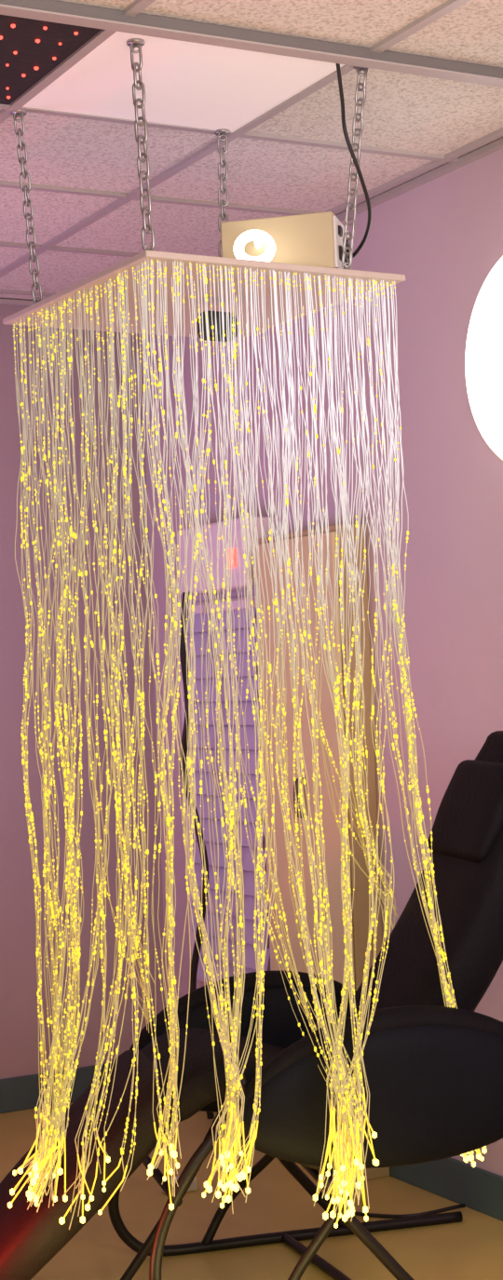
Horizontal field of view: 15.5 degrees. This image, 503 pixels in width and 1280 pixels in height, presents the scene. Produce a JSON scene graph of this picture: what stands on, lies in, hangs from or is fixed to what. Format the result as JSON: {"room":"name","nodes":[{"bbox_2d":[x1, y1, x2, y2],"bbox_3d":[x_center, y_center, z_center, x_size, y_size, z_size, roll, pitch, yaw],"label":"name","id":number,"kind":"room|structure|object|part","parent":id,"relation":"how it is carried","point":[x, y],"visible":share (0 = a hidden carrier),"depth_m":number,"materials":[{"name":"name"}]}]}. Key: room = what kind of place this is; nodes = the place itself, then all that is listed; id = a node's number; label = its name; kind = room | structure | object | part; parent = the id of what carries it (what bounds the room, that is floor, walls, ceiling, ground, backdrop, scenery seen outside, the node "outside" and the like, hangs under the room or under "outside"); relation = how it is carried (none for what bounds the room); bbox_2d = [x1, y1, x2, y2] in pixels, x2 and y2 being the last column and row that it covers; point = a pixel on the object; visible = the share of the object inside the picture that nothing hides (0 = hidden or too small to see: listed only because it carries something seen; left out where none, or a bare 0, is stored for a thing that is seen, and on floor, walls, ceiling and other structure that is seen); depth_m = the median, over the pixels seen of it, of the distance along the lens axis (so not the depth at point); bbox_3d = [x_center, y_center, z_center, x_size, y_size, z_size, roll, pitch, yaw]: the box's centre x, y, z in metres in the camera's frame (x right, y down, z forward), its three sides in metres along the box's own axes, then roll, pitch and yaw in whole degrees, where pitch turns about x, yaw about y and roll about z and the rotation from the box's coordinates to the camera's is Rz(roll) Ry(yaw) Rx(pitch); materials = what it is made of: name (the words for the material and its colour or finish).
{"room":"sensory room","nodes":[
{"label":"sensory room","id":0,"kind":"room"},
{"bbox_2d":[0,304,166,1078],"bbox_3d":[-2.570,0.256,5.186,5.050,2.680,0.101,-2,-1,-28],"label":"wall","id":1,"kind":"structure","parent":0,"point":[19,976],"depth_m":6.18,"materials":[{"name":"paint"}]},
{"bbox_2d":[0,298,37,306],"bbox_3d":[-2.515,-1.076,5.205,4.800,0.016,0.020,-2,-1,-28],"label":"trim","id":2,"kind":"structure","parent":1,"relation":"attached to","point":[4,302],"depth_m":6.14,"materials":[{"name":"metal"}]},
{"bbox_2d":[0,1063,110,1113],"bbox_3d":[-2.510,1.538,5.100,4.900,0.110,0.012,-2,-1,-28],"label":"baseboard","id":3,"kind":"structure","parent":1,"relation":"attached to","point":[20,1093],"depth_m":6.06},
{"bbox_2d":[0,0,155,123],"bbox_3d":[0.046,-1.232,3.038,0.029,0.010,6.200,-2,-1,-29],"label":"trim","id":4,"kind":"structure","parent":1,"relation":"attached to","point":[137,6],"depth_m":3.81,"materials":[{"name":"metal"}]},
{"bbox_2d":[0,0,469,277],"bbox_3d":[0.538,-1.246,3.305,0.030,0.010,6.200,-2,-1,-28],"label":"ceiling grid bar","id":5,"kind":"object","parent":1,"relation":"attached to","point":[449,6],"depth_m":4.33,"materials":[{"name":"metal"}]},
{"bbox_2d":[0,0,502,301],"bbox_3d":[-1.028,-1.257,2.457,5.100,0.100,6.600,-2,-1,-28],"label":"ceiling","id":6,"kind":"structure","parent":0,"point":[406,112],"depth_m":4.48,"materials":[{"name":"tile"}]},
{"bbox_2d":[10,109,42,303],"bbox_3d":[-0.506,-0.974,4.162,0.035,0.421,0.114,-3,-1,11],"label":"chain","id":7,"kind":"object","parent":6,"relation":"hanging from","point":[22,161],"visible":0.99,"depth_m":4.16,"materials":[{"name":"metal"}]},
{"bbox_2d":[0,14,101,105],"bbox_3d":[-0.664,-1.189,3.687,0.600,0.012,0.575,-2,-1,-28],"label":"ceiling panel","id":8,"kind":"object","parent":6,"relation":"attached to","point":[30,48],"visible":0.78,"depth_m":3.73,"materials":[{"name":"black"}]},
{"bbox_2d":[0,24,78,98],"bbox_3d":[-0.643,-1.188,3.687,0.522,0.009,0.516,-2,-1,-28],"label":"light","id":9,"kind":"object","parent":8,"relation":"on","point":[28,52],"depth_m":3.75,"materials":[{"name":"plastic"}]},
{"bbox_2d":[126,38,154,250],"bbox_3d":[-0.222,-0.995,3.722,0.035,0.421,0.068,-3,-1,11],"label":"chain","id":10,"kind":"object","parent":6,"relation":"hanging from","point":[132,43],"visible":1,"depth_m":3.72,"materials":[{"name":"metal"}]},
{"bbox_2d":[2,250,485,1229],"bbox_3d":[-0.029,0.200,4.119,1.036,1.964,1.062,-2,-1,0],"label":"curtain","id":11,"kind":"object","parent":10,"relation":"hanging from","point":[206,298],"visible":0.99,"depth_m":3.92,"materials":[{"name":"yellow plastic"}]},
{"bbox_2d":[220,63,371,269],"bbox_3d":[0.096,-1.005,4.009,0.341,0.423,0.320,-3,-1,14],"label":"box","id":12,"kind":"object","parent":11,"relation":"on","point":[313,239],"visible":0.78,"depth_m":3.99,"materials":[{"name":"beige plastic"}]},
{"bbox_2d":[337,225,342,236],"bbox_3d":[0.193,-0.892,4.019,0.008,0.020,0.026,-3,-1,14],"label":"switch","id":13,"kind":"object","parent":12,"relation":"attached to","point":[340,230],"depth_m":4.01,"materials":[{"name":"black plastic"}]},
{"bbox_2d":[338,245,342,261],"bbox_3d":[0.196,-0.843,4.023,0.008,0.030,0.035,-3,-1,14],"label":"power socket","id":14,"kind":"object","parent":12,"relation":"attached to","point":[340,247],"depth_m":4.01,"materials":[{"name":"black plastic"}]},
{"bbox_3d":[0.199,-0.861,4.059,0.006,0.112,0.155,-3,-1,14],"label":"plate","id":15,"kind":"part","parent":12,"relation":"part of","materials":[{"name":"silver metal"}]},
{"bbox_2d":[342,240,350,265],"bbox_3d":[0.211,-0.863,4.087,0.006,0.066,0.066,-3,-1,14],"label":"fan grille","id":16,"kind":"object","parent":12,"relation":"attached to","point":[346,257],"depth_m":4.08,"materials":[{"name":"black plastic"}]},
{"bbox_3d":[0.216,-1.032,3.946,0.072,0.381,0.247,-2,-1,0],"label":"power cord","id":17,"kind":"part","parent":12,"relation":"part of","materials":[{"name":"black plastic"}]},
{"bbox_2d":[22,31,345,132],"bbox_3d":[-0.141,-1.206,3.971,0.535,0.006,0.575,-2,-1,-28],"label":"ceiling light panel","id":18,"kind":"structure","parent":6,"relation":"attached to","point":[187,84],"depth_m":3.98,"materials":[{"name":"white plastic"}]},
{"bbox_2d":[215,128,229,256],"bbox_3d":[-0.064,-0.988,4.355,0.035,0.421,0.074,-2,-1,-11],"label":"chain","id":19,"kind":"object","parent":6,"relation":"hanging from","point":[222,132],"visible":0.55,"depth_m":4.34,"materials":[{"name":"metal"}]},
{"bbox_2d":[341,66,368,269],"bbox_3d":[0.219,-1.008,3.940,0.036,0.421,0.124,-2,-1,-32],"label":"chain","id":20,"kind":"object","parent":6,"relation":"hanging from","point":[358,69],"visible":0.91,"depth_m":3.94,"materials":[{"name":"metal"}]},
{"bbox_2d":[0,1102,502,1279],"bbox_3d":[-0.917,1.520,2.397,5.100,0.100,6.600,-2,-1,-28],"label":"floor","id":21,"kind":"structure","parent":0,"point":[471,1248],"depth_m":4.62,"materials":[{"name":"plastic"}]},
{"bbox_2d":[0,730,502,1279],"bbox_3d":[0.071,0.852,4.178,1.463,1.238,0.724,-2,-1,-14],"label":"reclining chair","id":22,"kind":"object","parent":21,"relation":"on","point":[434,1071],"visible":0.78,"depth_m":3.92,"materials":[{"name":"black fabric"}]},
{"bbox_3d":[0.319,1.226,3.964,1.109,0.461,0.080,-2,-1,-14],"label":"rail","id":23,"kind":"part","parent":22,"relation":"part of","materials":[{"name":"metal"}]},
{"bbox_3d":[0.016,0.980,4.147,0.550,0.191,0.451,-2,-1,-14],"label":"seat","id":24,"kind":"part","parent":22,"relation":"part of","materials":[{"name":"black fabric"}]},
{"bbox_3d":[0.032,1.260,4.444,0.333,0.419,0.047,-3,-1,16],"label":"leg","id":25,"kind":"part","parent":22,"relation":"part of","materials":[{"name":"metal"}]},
{"bbox_3d":[0.017,0.982,4.457,0.660,0.310,0.100,-2,-1,-14],"label":"armrest","id":26,"kind":"part","parent":22,"relation":"part of","materials":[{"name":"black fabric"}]},
{"bbox_3d":[0.101,1.245,4.457,0.894,0.461,0.170,-2,-1,-14],"label":"rail","id":27,"kind":"part","parent":22,"relation":"part of","materials":[{"name":"metal"}]},
{"bbox_3d":[0.115,1.260,4.481,0.311,0.420,0.074,-1,-2,-44],"label":"leg","id":28,"kind":"part","parent":22,"relation":"part of","materials":[{"name":"metal"}]},
{"bbox_3d":[0.163,1.243,3.914,0.304,0.419,0.042,-2,-1,-25],"label":"leg","id":29,"kind":"part","parent":22,"relation":"part of","materials":[{"name":"metal"}]},
{"bbox_3d":[0.260,1.242,3.933,0.278,0.420,0.057,-2,-1,-2],"label":"leg","id":30,"kind":"part","parent":22,"relation":"part of","materials":[{"name":"metal"}]},
{"bbox_3d":[0.307,0.959,3.911,0.710,0.310,0.100,-2,-1,-14],"label":"armrest","id":31,"kind":"part","parent":22,"relation":"part of","materials":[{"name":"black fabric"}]},
{"bbox_3d":[0.417,0.633,4.258,0.485,0.827,0.440,-2,-1,-14],"label":"backrest","id":32,"kind":"part","parent":22,"relation":"part of","materials":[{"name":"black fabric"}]},
{"bbox_2d":[255,524,389,1180],"bbox_3d":[0.181,0.588,5.268,0.143,1.800,0.460,-2,-1,-28],"label":"tall cabinet","id":33,"kind":"object","parent":21,"relation":"on","point":[359,922],"visible":0.53,"depth_m":5.15,"materials":[{"name":"beige laminate"}]},
{"bbox_3d":[0.136,0.449,5.233,0.038,0.117,0.018,-2,-1,-28],"label":"handle","id":34,"kind":"part","parent":33,"relation":"part of","materials":[{"name":"metal"}]},
{"bbox_3d":[0.156,0.569,5.255,0.016,1.720,0.450,-2,-1,-28],"label":"door","id":35,"kind":"part","parent":33,"relation":"part of","materials":[{"name":"beige laminate"}]},
{"bbox_2d":[329,1171,465,1218],"bbox_3d":[0.282,1.467,4.875,0.245,0.016,0.563,-1,-2,-37],"label":"lead","id":36,"kind":"object","parent":21,"relation":"on","point":[373,1215],"visible":0.43,"depth_m":4.69,"materials":[{"name":"black plastic"}]},
{"bbox_2d":[140,148,502,1176],"bbox_3d":[1.206,0.070,3.610,0.101,2.680,6.600,-2,-1,-28],"label":"wall","id":37,"kind":"structure","parent":0,"point":[444,234],"depth_m":4.91,"materials":[{"name":"paint"}]},
{"bbox_2d":[0,288,55,296],"bbox_3d":[-2.459,-1.088,5.100,4.840,0.010,0.028,-2,-1,-29],"label":"trim","id":38,"kind":"structure","parent":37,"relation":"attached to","point":[6,291],"depth_m":6.02,"materials":[{"name":"metal"}]},
{"bbox_2d":[0,241,138,256],"bbox_3d":[-2.173,-1.111,4.573,4.840,0.010,0.024,-2,-1,-28],"label":"trim","id":39,"kind":"structure","parent":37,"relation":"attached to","point":[2,243],"depth_m":5.46,"materials":[{"name":"metal"}]},
{"bbox_2d":[0,180,336,215],"bbox_3d":[-1.887,-1.134,4.046,4.840,0.010,0.028,-2,-1,-29],"label":"trim","id":40,"kind":"structure","parent":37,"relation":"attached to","point":[8,184],"depth_m":4.93,"materials":[{"name":"metal"}]},
{"bbox_2d":[177,595,271,983],"bbox_3d":[-0.073,0.491,5.858,0.024,1.235,0.575,-2,-1,-28],"label":"window","id":41,"kind":"structure","parent":37,"relation":"in","point":[192,933],"depth_m":5.94,"materials":[{"name":"white plastic"}]},
{"bbox_2d":[176,598,269,982],"bbox_3d":[-0.091,0.489,5.848,0.030,1.216,0.500,-2,-1,-28],"label":"window blind","id":42,"kind":"object","parent":41,"relation":"attached to","point":[248,865],"visible":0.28,"depth_m":5.83,"materials":[{"name":"white plastic"}]},
{"bbox_3d":[-0.114,-0.103,5.861,0.030,0.030,0.500,-2,-1,-28],"label":"head rail","id":43,"kind":"part","parent":42,"relation":"part of","materials":[{"name":"white plastic"}]},
{"bbox_2d":[177,516,275,1118],"bbox_3d":[-0.069,0.567,5.697,0.172,1.859,0.450,-2,-1,-28],"label":"control box","id":44,"kind":"object","parent":37,"relation":"attached to","point":[213,527],"visible":0.51,"depth_m":5.71,"materials":[{"name":"white plastic"}]},
{"bbox_3d":[-0.160,0.674,5.756,0.064,1.655,0.161,-2,-1,-28],"label":"power cord","id":45,"kind":"part","parent":44,"relation":"part of","materials":[{"name":"black plastic"}]},
{"bbox_2d":[0,104,458,162],"bbox_3d":[-1.602,-1.157,3.519,4.840,0.010,0.028,-2,-1,-29],"label":"trim","id":46,"kind":"structure","parent":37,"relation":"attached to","point":[248,135],"depth_m":4.41,"materials":[{"name":"metal"}]},
{"bbox_2d":[0,0,502,78],"bbox_3d":[-1.313,-1.170,2.987,4.840,0.028,0.029,-2,-1,-28],"label":"ceiling grid bar","id":47,"kind":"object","parent":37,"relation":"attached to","point":[53,6],"depth_m":3.69,"materials":[{"name":"metal"}]},
{"bbox_2d":[0,3,502,87],"bbox_3d":[-1.313,-1.155,2.987,4.840,0.004,0.042,-2,-1,-29],"label":"ceiling grid bar","id":48,"kind":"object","parent":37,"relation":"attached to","point":[5,9],"depth_m":3.69,"materials":[{"name":"metal"}]},
{"bbox_2d":[323,127,502,215],"bbox_3d":[1.065,-1.261,3.591,0.030,0.010,6.200,-2,-1,-28],"label":"trim","id":49,"kind":"structure","parent":37,"relation":"attached to","point":[498,133],"depth_m":4.73,"materials":[{"name":"metal"}]},
{"bbox_2d":[335,137,502,221],"bbox_3d":[1.101,-1.255,3.610,0.020,0.016,6.200,-2,-1,-28],"label":"trim","id":50,"kind":"structure","parent":37,"relation":"attached to","point":[493,146],"depth_m":4.79,"materials":[{"name":"metal"}]},
{"bbox_2d":[389,1157,502,1221],"bbox_3d":[1.256,1.351,3.467,0.012,0.110,6.400,-2,-1,-28],"label":"baseboard","id":51,"kind":"structure","parent":37,"relation":"attached to","point":[479,1190],"depth_m":4.78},
{"bbox_2d":[464,256,502,460],"bbox_3d":[0.677,-0.687,4.415,0.020,0.562,0.562,-2,-1,-28],"label":"wall light","id":52,"kind":"object","parent":37,"relation":"attached to","point":[483,362],"visible":1,"depth_m":4.56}
]}

